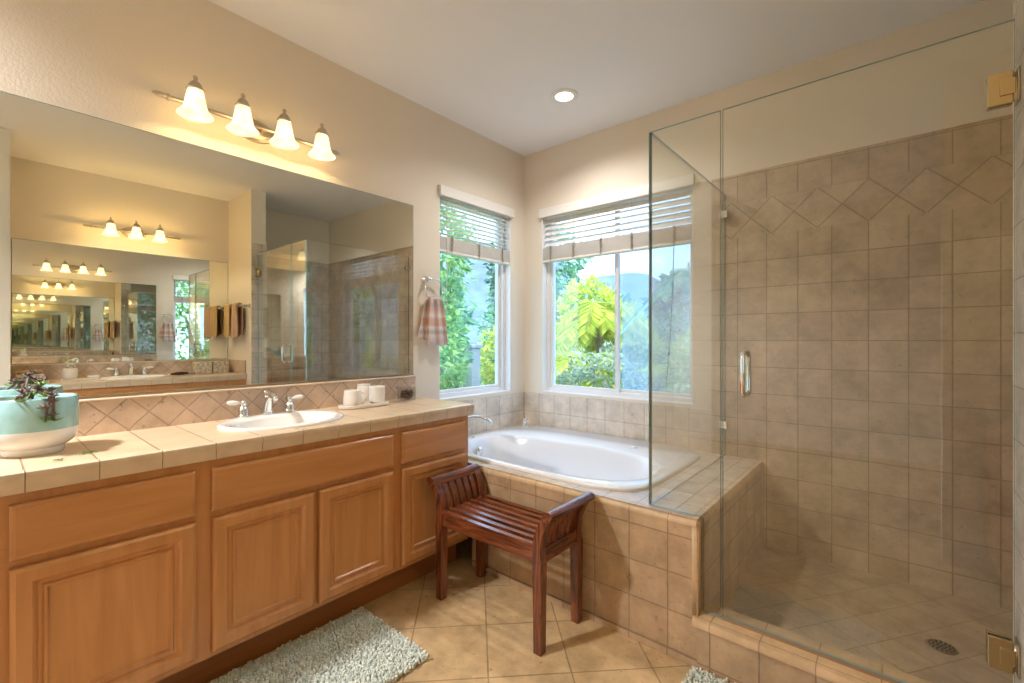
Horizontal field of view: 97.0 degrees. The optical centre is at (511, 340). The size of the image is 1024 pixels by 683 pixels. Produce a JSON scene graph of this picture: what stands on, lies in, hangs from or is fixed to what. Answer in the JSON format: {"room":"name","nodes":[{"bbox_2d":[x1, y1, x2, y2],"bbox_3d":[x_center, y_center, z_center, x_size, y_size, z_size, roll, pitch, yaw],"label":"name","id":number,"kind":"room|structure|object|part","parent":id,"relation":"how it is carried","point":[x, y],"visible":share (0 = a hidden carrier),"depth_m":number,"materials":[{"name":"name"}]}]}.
{"room":"bathroom","nodes":[
{"label":"bathroom","id":0,"kind":"room"},
{"bbox_2d":[0,0,524,496],"bbox_3d":[-1.750,-0.135,1.722,0.158,2.810,5.855,0,0,40],"label":"wall","id":1,"kind":"structure","parent":0,"point":[103,59],"depth_m":2.25,"materials":[{"name":"beige paint"}]},
{"bbox_2d":[0,91,413,398],"bbox_3d":[-1.223,-0.322,2.223,0.010,1.091,1.816,0,0,40],"label":"wall mirror","id":2,"kind":"object","parent":1,"relation":"attached to","point":[133,261],"visible":1,"depth_m":1.95,"materials":[{"name":"grey mirror"}]},
{"bbox_2d":[75,377,415,436],"bbox_3d":[-1.218,0.297,2.222,0.020,0.139,1.824,0,0,40],"label":"backsplash","id":3,"kind":"structure","parent":1,"relation":"attached to","point":[119,415],"depth_m":2.01,"materials":[{"name":"tile"}]},
{"bbox_2d":[152,75,339,160],"bbox_3d":[-1.177,-1.030,2.136,0.193,0.170,0.817,0,0,40],"label":"vanity light","id":4,"kind":"object","parent":1,"relation":"attached to","point":[193,107],"visible":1,"depth_m":2.08,"materials":[{"name":"white glass"}]},
{"bbox_3d":[-1.332,-1.000,1.906,0.132,0.109,0.132,0,0,40],"label":"lamp shade","id":5,"kind":"part","parent":4,"relation":"part of","materials":[{"name":"white glass"}]},
{"bbox_3d":[-1.214,-1.000,2.045,0.132,0.109,0.132,0,0,40],"label":"lamp shade","id":6,"kind":"part","parent":4,"relation":"part of","materials":[{"name":"white glass"}]},
{"bbox_3d":[-1.097,-1.000,2.183,0.132,0.109,0.132,0,0,40],"label":"lamp shade","id":7,"kind":"part","parent":4,"relation":"part of","materials":[{"name":"white glass"}]},
{"bbox_3d":[-0.975,-1.000,2.326,0.132,0.109,0.132,0,0,40],"label":"lamp shade","id":8,"kind":"part","parent":4,"relation":"part of","materials":[{"name":"white glass"}]},
{"bbox_2d":[418,296,447,345],"bbox_3d":[-0.521,-0.127,2.993,0.055,0.333,0.228,0,0,40],"label":"hand towel","id":9,"kind":"object","parent":1,"relation":"attached to","point":[433,328],"visible":1,"depth_m":2.99,"materials":[{"name":"beige fabric"}]},
{"bbox_2d":[422,276,443,299],"bbox_3d":[-0.527,-0.341,3.009,0.052,0.173,0.160,0,0,40],"label":"towel ring","id":10,"kind":"object","parent":1,"relation":"attached to","point":[425,279],"visible":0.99,"depth_m":2.97,"materials":[{"name":"silver metal"}]},
{"bbox_2d":[439,196,510,399],"bbox_3d":[-0.308,-0.309,3.420,0.143,1.442,0.758,0,0,40],"label":"window","id":11,"kind":"structure","parent":1,"relation":"in","point":[502,272],"depth_m":3.67,"materials":[{"name":"white plastic"}]},
{"bbox_2d":[438,184,513,305],"bbox_3d":[-0.264,-0.618,3.383,0.091,0.875,0.774,0,0,40],"label":"window blind","id":12,"kind":"object","parent":11,"relation":"attached to","point":[450,246],"visible":0.93,"depth_m":3.35,"materials":[{"name":"white"}]},
{"bbox_3d":[-0.277,-0.618,3.393,0.052,0.016,0.730,0,0,40],"label":"rail","id":13,"kind":"part","parent":12,"relation":"part of","materials":[{"name":"white"}]},
{"bbox_2d":[208,536,715,682],"bbox_3d":[-0.444,1.320,0.611,3.588,0.100,5.855,0,0,40],"label":"floor","id":14,"kind":"structure","parent":0,"point":[482,632],"depth_m":1.93,"materials":[{"name":"tile"}]},
{"bbox_2d":[0,415,467,682],"bbox_3d":[-1.021,0.844,2.040,0.548,0.853,1.796,0,0,40],"label":"vanity cabinet","id":15,"kind":"object","parent":14,"relation":"on","point":[198,572],"visible":0.94,"depth_m":1.60,"materials":[{"name":"brown wood"}]},
{"bbox_3d":[-1.228,0.526,1.394,0.018,0.153,0.428,0,0,40],"label":"drawer","id":16,"kind":"part","parent":15,"relation":"part of","materials":[{"name":"brown wood"}]},
{"bbox_3d":[-1.226,0.862,1.394,0.022,0.473,0.430,0,0,40],"label":"door","id":17,"kind":"part","parent":15,"relation":"part of","materials":[{"name":"brown wood"}]},
{"bbox_2d":[0,375,473,496],"bbox_3d":[-1.015,0.323,2.051,0.552,0.195,1.826,0,0,40],"label":"countertop","id":18,"kind":"structure","parent":15,"relation":"on","point":[133,434],"depth_m":1.80,"materials":[{"name":"tile"}]},
{"bbox_2d":[0,393,78,457],"bbox_3d":[-1.556,0.274,1.473,0.217,0.182,0.217,0,0,40],"label":"plant pot","id":19,"kind":"object","parent":18,"relation":"on","point":[23,433],"visible":0.97,"depth_m":1.41,"materials":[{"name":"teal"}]},
{"bbox_2d":[10,376,63,422],"bbox_3d":[-1.520,0.186,1.448,0.195,0.140,0.115,0,0,40],"label":"plant","id":20,"kind":"object","parent":19,"relation":"in","point":[30,394],"visible":1,"depth_m":1.42,"materials":[{"name":"green plant"}]},
{"bbox_2d":[226,390,302,416],"bbox_3d":[-1.146,0.296,2.151,0.132,0.112,0.344,0,0,40],"label":"faucet","id":21,"kind":"object","parent":18,"relation":"on","point":[271,397],"visible":1,"depth_m":2.15,"materials":[{"name":"silver metal"}]},
{"bbox_3d":[-1.269,0.285,2.067,0.023,0.022,0.058,0,0,40],"label":"lever","id":22,"kind":"part","parent":21,"relation":"part of","materials":[{"name":"silver metal"}]},
{"bbox_3d":[-1.243,0.315,2.097,0.050,0.075,0.050,0,0,40],"label":"handle","id":23,"kind":"part","parent":21,"relation":"part of","materials":[{"name":"silver metal"}]},
{"bbox_3d":[-1.146,0.297,2.151,0.132,0.110,0.054,0,0,40],"label":"spout","id":24,"kind":"part","parent":21,"relation":"part of","materials":[{"name":"silver metal"}]},
{"bbox_3d":[-1.109,0.315,2.255,0.050,0.075,0.050,0,0,40],"label":"handle","id":25,"kind":"part","parent":21,"relation":"part of","materials":[{"name":"silver metal"}]},
{"bbox_3d":[-1.083,0.285,2.285,0.023,0.022,0.058,0,0,40],"label":"lever","id":26,"kind":"part","parent":21,"relation":"part of","materials":[{"name":"white ceramic"}]},
{"bbox_2d":[216,410,343,431],"bbox_3d":[-1.031,0.421,2.053,0.428,0.138,0.524,0,0,40],"label":"sink","id":27,"kind":"object","parent":18,"relation":"in","point":[301,418],"visible":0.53,"depth_m":2.11,"materials":[{"name":"white ceramic"}]},
{"bbox_2d":[338,400,388,409],"bbox_3d":[-0.813,0.355,2.493,0.124,0.020,0.284,0,0,40],"label":"oval tray","id":28,"kind":"object","parent":18,"relation":"on","point":[366,404],"visible":0.74,"depth_m":2.44,"materials":[{"name":"white ceramic"}]},
{"bbox_2d":[343,389,366,405],"bbox_3d":[-0.849,0.310,2.436,0.095,0.085,0.114,0,0,40],"label":"mug","id":29,"kind":"object","parent":28,"relation":"on","point":[353,397],"visible":0.96,"depth_m":2.39,"materials":[{"name":"white ceramic"}]},
{"bbox_2d":[357,384,370,401],"bbox_3d":[-0.847,0.307,2.592,0.076,0.116,0.076,0,0,40],"label":"lidded jar","id":30,"kind":"object","parent":28,"relation":"on","point":[364,388],"visible":0.62,"depth_m":2.56,"materials":[{"name":"white ceramic"}]},
{"bbox_2d":[369,385,384,402],"bbox_3d":[-0.766,0.306,2.572,0.088,0.093,0.088,0,0,40],"label":"mug","id":31,"kind":"object","parent":28,"relation":"on","point":[376,392],"visible":0.99,"depth_m":2.54,"materials":[{"name":"white ceramic"}]},
{"bbox_2d":[400,386,414,398],"bbox_3d":[-0.645,0.326,2.768,0.088,0.077,0.088,0,0,40],"label":"glass votive","id":32,"kind":"object","parent":18,"relation":"on","point":[405,394],"visible":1,"depth_m":2.75,"materials":[{"name":"brown glass"}]},
{"bbox_3d":[-0.936,0.862,1.734,0.022,0.473,0.367,0,0,40],"label":"door","id":33,"kind":"part","parent":15,"relation":"part of","materials":[{"name":"brown wood"}]},
{"bbox_3d":[-0.813,0.526,1.882,0.018,0.153,0.752,0,0,40],"label":"drawer","id":34,"kind":"part","parent":15,"relation":"part of","materials":[{"name":"brown wood"}]},
{"bbox_3d":[-0.686,0.862,2.028,0.022,0.473,0.369,0,0,40],"label":"door","id":35,"kind":"part","parent":15,"relation":"part of","materials":[{"name":"brown wood"}]},
{"bbox_3d":[-0.399,0.526,2.368,0.018,0.153,0.430,0,0,40],"label":"drawer","id":36,"kind":"part","parent":15,"relation":"part of","materials":[{"name":"brown wood"}]},
{"bbox_3d":[-0.397,0.862,2.367,0.022,0.473,0.430,0,0,40],"label":"door","id":37,"kind":"part","parent":15,"relation":"part of","materials":[{"name":"brown wood"}]},
{"bbox_2d":[210,606,428,682],"bbox_3d":[-0.780,1.255,1.653,0.509,0.030,0.833,0,0,40],"label":"bath rug","id":38,"kind":"object","parent":14,"relation":"on","point":[356,647],"visible":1,"depth_m":1.78,"materials":[{"name":"beige fabric"}]},
{"bbox_2d":[427,463,594,656],"bbox_3d":[-0.028,0.975,2.143,0.768,0.591,0.329,0,0,40],"label":"wooden stool","id":39,"kind":"object","parent":14,"relation":"on","point":[535,536],"visible":1,"depth_m":2.04,"materials":[{"name":"brown wood"}]},
{"bbox_3d":[-0.367,0.800,2.249,0.098,0.200,0.038,0,0,40],"label":"arm post","id":40,"kind":"part","parent":39,"relation":"part of","materials":[{"name":"brown wood"}]},
{"bbox_3d":[-0.348,1.085,2.233,0.042,0.370,0.042,0,0,40],"label":"leg","id":41,"kind":"part","parent":39,"relation":"part of","materials":[{"name":"brown wood"}]},
{"bbox_3d":[-0.301,0.701,2.375,0.052,0.043,0.329,0,0,40],"label":"arm rail","id":42,"kind":"part","parent":39,"relation":"part of","materials":[{"name":"brown wood"}]},
{"bbox_3d":[-0.188,0.800,2.460,0.098,0.200,0.038,0,0,40],"label":"arm post","id":43,"kind":"part","parent":39,"relation":"part of","materials":[{"name":"brown wood"}]},
{"bbox_3d":[-0.168,1.085,2.444,0.042,0.370,0.042,0,0,40],"label":"leg","id":44,"kind":"part","parent":39,"relation":"part of","materials":[{"name":"brown wood"}]},
{"bbox_3d":[0.112,1.085,1.841,0.042,0.370,0.042,0,0,40],"label":"leg","id":45,"kind":"part","parent":39,"relation":"part of","materials":[{"name":"brown wood"}]},
{"bbox_3d":[0.131,0.800,1.825,0.098,0.200,0.038,0,0,40],"label":"arm post","id":46,"kind":"part","parent":39,"relation":"part of","materials":[{"name":"brown wood"}]},
{"bbox_3d":[0.202,0.879,1.947,0.028,0.062,0.234,0,0,40],"label":"rail","id":47,"kind":"part","parent":39,"relation":"part of","materials":[{"name":"brown wood"}]},
{"bbox_3d":[0.245,0.701,1.910,0.052,0.043,0.329,0,0,40],"label":"arm rail","id":48,"kind":"part","parent":39,"relation":"part of","materials":[{"name":"brown wood"}]},
{"bbox_3d":[0.292,1.085,2.052,0.042,0.370,0.042,0,0,40],"label":"leg","id":49,"kind":"part","parent":39,"relation":"part of","materials":[{"name":"brown wood"}]},
{"bbox_3d":[0.311,0.800,2.036,0.098,0.200,0.038,0,0,40],"label":"arm post","id":50,"kind":"part","parent":39,"relation":"part of","materials":[{"name":"brown wood"}]},
{"bbox_2d":[468,450,764,667],"bbox_3d":[0.731,0.985,2.491,2.636,0.570,1.150,0,0,40],"label":"tub deck","id":51,"kind":"object","parent":14,"relation":"on","point":[642,572],"visible":0.67,"depth_m":2.01,"materials":[{"name":"tile"}]},
{"bbox_2d":[468,425,699,491],"bbox_3d":[0.329,0.907,2.878,1.470,0.466,1.060,0,0,40],"label":"bathtub","id":52,"kind":"object","parent":51,"relation":"in","point":[594,460],"visible":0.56,"depth_m":2.94,"materials":[{"name":"white ceramic"}]},
{"bbox_3d":[-0.221,0.770,3.136,0.019,0.065,0.066,0,0,40],"label":"overflow plate","id":53,"kind":"part","parent":52,"relation":"part of","materials":[{"name":"silver metal"}]},
{"bbox_2d":[468,415,493,424],"bbox_3d":[-0.269,0.596,3.089,0.285,0.172,0.056,0,0,-3],"label":"tub spout","id":54,"kind":"object","parent":52,"relation":"on","point":[485,419],"visible":0.39,"depth_m":3.08,"materials":[{"name":"silver metal"}]},
{"bbox_2d":[522,418,529,426],"bbox_3d":[0.112,0.648,3.582,0.075,0.068,0.048,0,0,40],"label":"tub valve","id":55,"kind":"object","parent":52,"relation":"on","point":[524,420],"visible":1,"depth_m":3.58,"materials":[{"name":"silver metal"}]},
{"bbox_2d":[650,133,728,503],"bbox_3d":[0.946,-0.093,2.348,0.042,1.583,1.090,0,0,40],"label":"screen","id":56,"kind":"object","parent":51,"relation":"on","point":[725,212],"visible":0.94,"depth_m":2.08,"materials":[{"name":"clear glass"}]},
{"bbox_2d":[681,666,730,682],"bbox_3d":[0.708,1.255,1.336,0.561,0.030,0.621,0,0,40],"label":"bath rug","id":57,"kind":"object","parent":14,"relation":"on","point":[696,675],"visible":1,"depth_m":1.67,"materials":[{"name":"white fabric"}]},
{"bbox_2d":[692,602,931,682],"bbox_3d":[1.073,1.170,1.526,0.866,0.200,0.155,0,0,40],"label":"shower curb","id":58,"kind":"object","parent":14,"relation":"on","point":[725,649],"visible":0.77,"depth_m":1.61,"materials":[{"name":"tile"}]},
{"bbox_2d":[649,110,720,617],"bbox_3d":[0.695,0.091,1.838,0.287,1.952,0.010,0,0,40],"label":"screen","id":59,"kind":"object","parent":58,"relation":"on","point":[719,110],"visible":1,"depth_m":1.79,"materials":[{"name":"clear glass"}]},
{"bbox_2d":[209,0,985,155],"bbox_3d":[-0.444,-1.600,0.611,3.588,0.120,5.855,0,0,40],"label":"ceiling","id":60,"kind":"structure","parent":0,"point":[492,68],"depth_m":2.36,"materials":[{"name":"white paint"}]},
{"bbox_2d":[550,88,577,103],"bbox_3d":[0.329,-1.536,2.855,0.176,0.009,0.176,0,0,40],"label":"recessed light","id":61,"kind":"object","parent":60,"relation":"in","point":[564,95],"visible":1,"depth_m":2.85,"materials":[{"name":"white plastic"}]},
{"bbox_2d":[524,0,1012,610],"bbox_3d":[1.459,-0.135,2.731,3.438,2.810,0.160,0,0,40],"label":"wall","id":62,"kind":"structure","parent":0,"point":[869,224],"depth_m":2.36,"materials":[{"name":"beige tile"}]},
{"bbox_2d":[542,186,692,404],"bbox_3d":[0.749,-0.306,3.341,1.208,1.447,0.146,0,0,40],"label":"window","id":63,"kind":"structure","parent":62,"relation":"in","point":[549,384],"depth_m":3.44,"materials":[{"name":"white plastic"}]},
{"bbox_3d":[0.558,-0.307,3.524,0.608,1.381,0.030,0,0,40],"label":"sash","id":64,"kind":"part","parent":63,"relation":"part of","materials":[{"name":"white plastic"}]},
{"bbox_2d":[539,174,694,384],"bbox_3d":[0.711,-0.367,3.296,1.224,1.375,0.091,0,0,40],"label":"window blind","id":65,"kind":"object","parent":63,"relation":"attached to","point":[682,234],"visible":0.99,"depth_m":3.23,"materials":[{"name":"white"}]},
{"bbox_3d":[0.721,-0.638,3.308,1.180,0.016,0.052,0,0,40],"label":"rail","id":66,"kind":"part","parent":65,"relation":"part of","materials":[{"name":"white"}]},
{"bbox_3d":[0.855,-0.870,3.195,0.002,0.240,0.059,0,0,40],"label":"ladder cord","id":67,"kind":"part","parent":65,"relation":"part of","materials":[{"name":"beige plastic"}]},
{"bbox_3d":[1.050,-0.155,3.015,0.055,0.950,0.011,0,0,29],"label":"pull cord","id":68,"kind":"part","parent":65,"relation":"part of","materials":[{"name":"grey plastic"}]},
{"bbox_3d":[0.994,-0.307,3.196,0.575,1.381,0.030,0,0,40],"label":"sash","id":69,"kind":"part","parent":63,"relation":"part of","materials":[{"name":"white plastic"}]},
{"bbox_2d":[724,546,1012,682],"bbox_3d":[1.692,1.230,1.759,1.507,0.080,1.022,0,0,40],"label":"floor","id":70,"kind":"structure","parent":0,"point":[885,621],"depth_m":1.96,"materials":[{"name":"tile"}]},
{"bbox_2d":[925,639,958,654],"bbox_3d":[1.667,1.188,1.759,0.096,0.003,0.096,0,0,40],"label":"shower drain","id":71,"kind":"object","parent":70,"relation":"on","point":[940,646],"visible":1,"depth_m":1.75,"materials":[{"name":"silver metal"}]},
{"bbox_2d":[1013,0,1023,682],"bbox_3d":[1.651,-0.135,1.042,0.656,2.810,0.150,0,0,40],"label":"wall","id":72,"kind":"structure","parent":0,"point":[1018,5],"depth_m":1.24,"materials":[{"name":"beige paint"}]},
{"bbox_2d":[721,19,1020,682],"bbox_3d":[1.099,0.092,1.494,0.768,1.954,0.108,0,0,40],"label":"shower door","id":73,"kind":"structure","parent":72,"relation":"attached to","point":[1003,89],"depth_m":1.27,"materials":[{"name":"clear glass"}]},
{"bbox_3d":[0.870,0.125,1.689,0.019,0.172,0.108,0,0,40],"label":"door handle","id":74,"kind":"part","parent":73,"relation":"part of","materials":[{"name":"silver metal"}]},
{"bbox_3d":[1.390,0.872,1.246,0.005,0.090,0.056,0,0,40],"label":"hinge plate","id":75,"kind":"part","parent":73,"relation":"part of","materials":[{"name":"gold metal"}]},
{"bbox_3d":[1.390,-0.698,1.246,0.005,0.090,0.056,0,0,40],"label":"hinge plate","id":76,"kind":"part","parent":73,"relation":"part of","materials":[{"name":"gold metal"}]},
{"label":"outside","id":77,"kind":"structure","parent":0,"visible":0},
{"bbox_3d":[9.722,1.620,11.423,80.000,0.200,90.000,0,0,40],"label":"ground","id":78,"kind":"structure","parent":77,"visible":0},
{"bbox_2d":[440,204,477,389],"bbox_3d":[-0.856,-0.080,5.248,1.113,3.280,2.067,0,0,8],"label":"leafy shrub","id":79,"kind":"object","parent":78,"relation":"on","point":[459,374],"visible":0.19,"depth_m":4.88,"materials":[{"name":"green plant"}]},
{"bbox_2d":[440,270,478,364],"bbox_3d":[-3.585,-0.880,18.823,4.999,5.042,4.169,0,0,40],"label":"tree","id":80,"kind":"object","parent":78,"relation":"on","point":[469,321],"visible":0.06,"depth_m":18.22,"materials":[{"name":"teal plant"}]},
{"bbox_2d":[463,344,482,386],"bbox_3d":[-0.582,0.790,6.522,0.240,1.460,0.240,0,0,40],"label":"pillar","id":81,"kind":"structure","parent":78,"relation":"on","point":[474,373],"depth_m":6.45,"materials":[{"name":"grey"}]},
{"bbox_2d":[476,325,494,384],"bbox_3d":[-0.157,0.601,7.150,0.953,1.853,0.942,0,0,40],"label":"leafy shrub","id":82,"kind":"object","parent":78,"relation":"on","point":[488,374],"visible":0.3,"depth_m":7.03,"materials":[{"name":"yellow plant"}]},
{"bbox_2d":[482,243,557,353],"bbox_3d":[0.141,-0.175,7.602,1.278,3.418,1.501,0,0,-20],"label":"tree","id":83,"kind":"object","parent":78,"relation":"on","point":[491,280],"visible":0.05,"depth_m":7.63,"materials":[{"name":"green plant"}]},
{"bbox_2d":[475,223,593,385],"bbox_3d":[0.481,-0.836,11.905,3.838,4.983,2.572,0,0,40],"label":"tree","id":84,"kind":"object","parent":78,"relation":"on","point":[570,269],"visible":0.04,"depth_m":11.53,"materials":[{"name":"teal plant"}]},
{"bbox_2d":[556,294,565,355],"bbox_3d":[1.040,-1.178,22.754,4.283,5.453,3.740,0,0,40],"label":"tree","id":85,"kind":"object","parent":78,"relation":"on","point":[560,295],"visible":0.02,"depth_m":22.10,"materials":[{"name":"green plant"}]},
{"bbox_2d":[440,242,689,360],"bbox_3d":[22.684,-6.648,26.654,90.000,16.435,26.000,0,0,40],"label":"sky","id":86,"kind":"structure","parent":78,"relation":"on","point":[638,283],"depth_m":43.98,"materials":[{"name":"blue"}]},
{"bbox_2d":[556,351,631,388],"bbox_3d":[1.244,0.852,6.687,1.631,1.394,1.759,0,0,40],"label":"leafy shrub","id":87,"kind":"object","parent":78,"relation":"on","point":[564,362],"visible":0.3,"depth_m":6.41,"materials":[{"name":"green plant"}]},
{"bbox_2d":[556,300,657,383],"bbox_3d":[1.620,0.393,8.489,2.058,2.263,2.479,0,0,40],"label":"palm","id":88,"kind":"object","parent":78,"relation":"on","point":[593,320],"visible":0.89,"depth_m":7.96,"materials":[{"name":"green plant"}]},
{"bbox_2d":[575,291,648,363],"bbox_3d":[4.754,-0.280,20.954,4.124,4.112,3.728,0,0,40],"label":"tree","id":89,"kind":"object","parent":78,"relation":"on","point":[626,298],"visible":0.02,"depth_m":20.80,"materials":[{"name":"teal plant"}]},
{"bbox_2d":[556,273,669,388],"bbox_3d":[1.922,0.046,9.744,2.868,3.036,1.365,0,0,40],"label":"tree","id":90,"kind":"object","parent":78,"relation":"on","point":[570,296],"visible":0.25,"depth_m":9.56,"materials":[{"name":"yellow plant"}]},
{"bbox_2d":[556,340,678,391],"bbox_3d":[1.472,0.779,5.746,1.932,1.585,1.393,0,0,-13],"label":"leafy shrub","id":91,"kind":"object","parent":78,"relation":"on","point":[635,377],"visible":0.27,"depth_m":5.61,"materials":[{"name":"green plant"}]},
{"bbox_2d":[610,304,689,373],"bbox_3d":[4.213,0.473,9.336,2.001,2.609,5.164,0,0,-40],"label":"leafy shrub","id":92,"kind":"object","parent":78,"relation":"on","point":[659,321],"visible":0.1,"depth_m":9.97,"materials":[{"name":"teal plant"}]},
{"bbox_2d":[620,268,689,334],"bbox_3d":[3.132,0.147,7.159,2.216,2.773,2.344,0,0,-28],"label":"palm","id":93,"kind":"object","parent":78,"relation":"on","point":[680,277],"visible":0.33,"depth_m":7.13,"materials":[{"name":"green plant"}]},
{"bbox_2d":[620,362,689,392],"bbox_3d":[2.078,0.919,6.360,2.109,1.231,1.755,0,0,40],"label":"leafy shrub","id":94,"kind":"object","parent":78,"relation":"on","point":[655,369],"visible":0.09,"depth_m":6.17,"materials":[{"name":"green plant"}]},
{"bbox_2d":[639,261,689,367],"bbox_3d":[7.000,-0.727,17.650,4.261,4.716,3.640,0,0,40],"label":"tree","id":95,"kind":"object","parent":78,"relation":"on","point":[658,310],"visible":0.23,"depth_m":17.50,"materials":[{"name":"green plant"}]},
{"bbox_2d":[659,325,689,393],"bbox_3d":[2.066,0.673,5.329,0.672,1.718,0.740,0,0,40],"label":"leafy shrub","id":96,"kind":"object","parent":78,"relation":"on","point":[674,369],"visible":0.22,"depth_m":5.25,"materials":[{"name":"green plant"}]}
]}

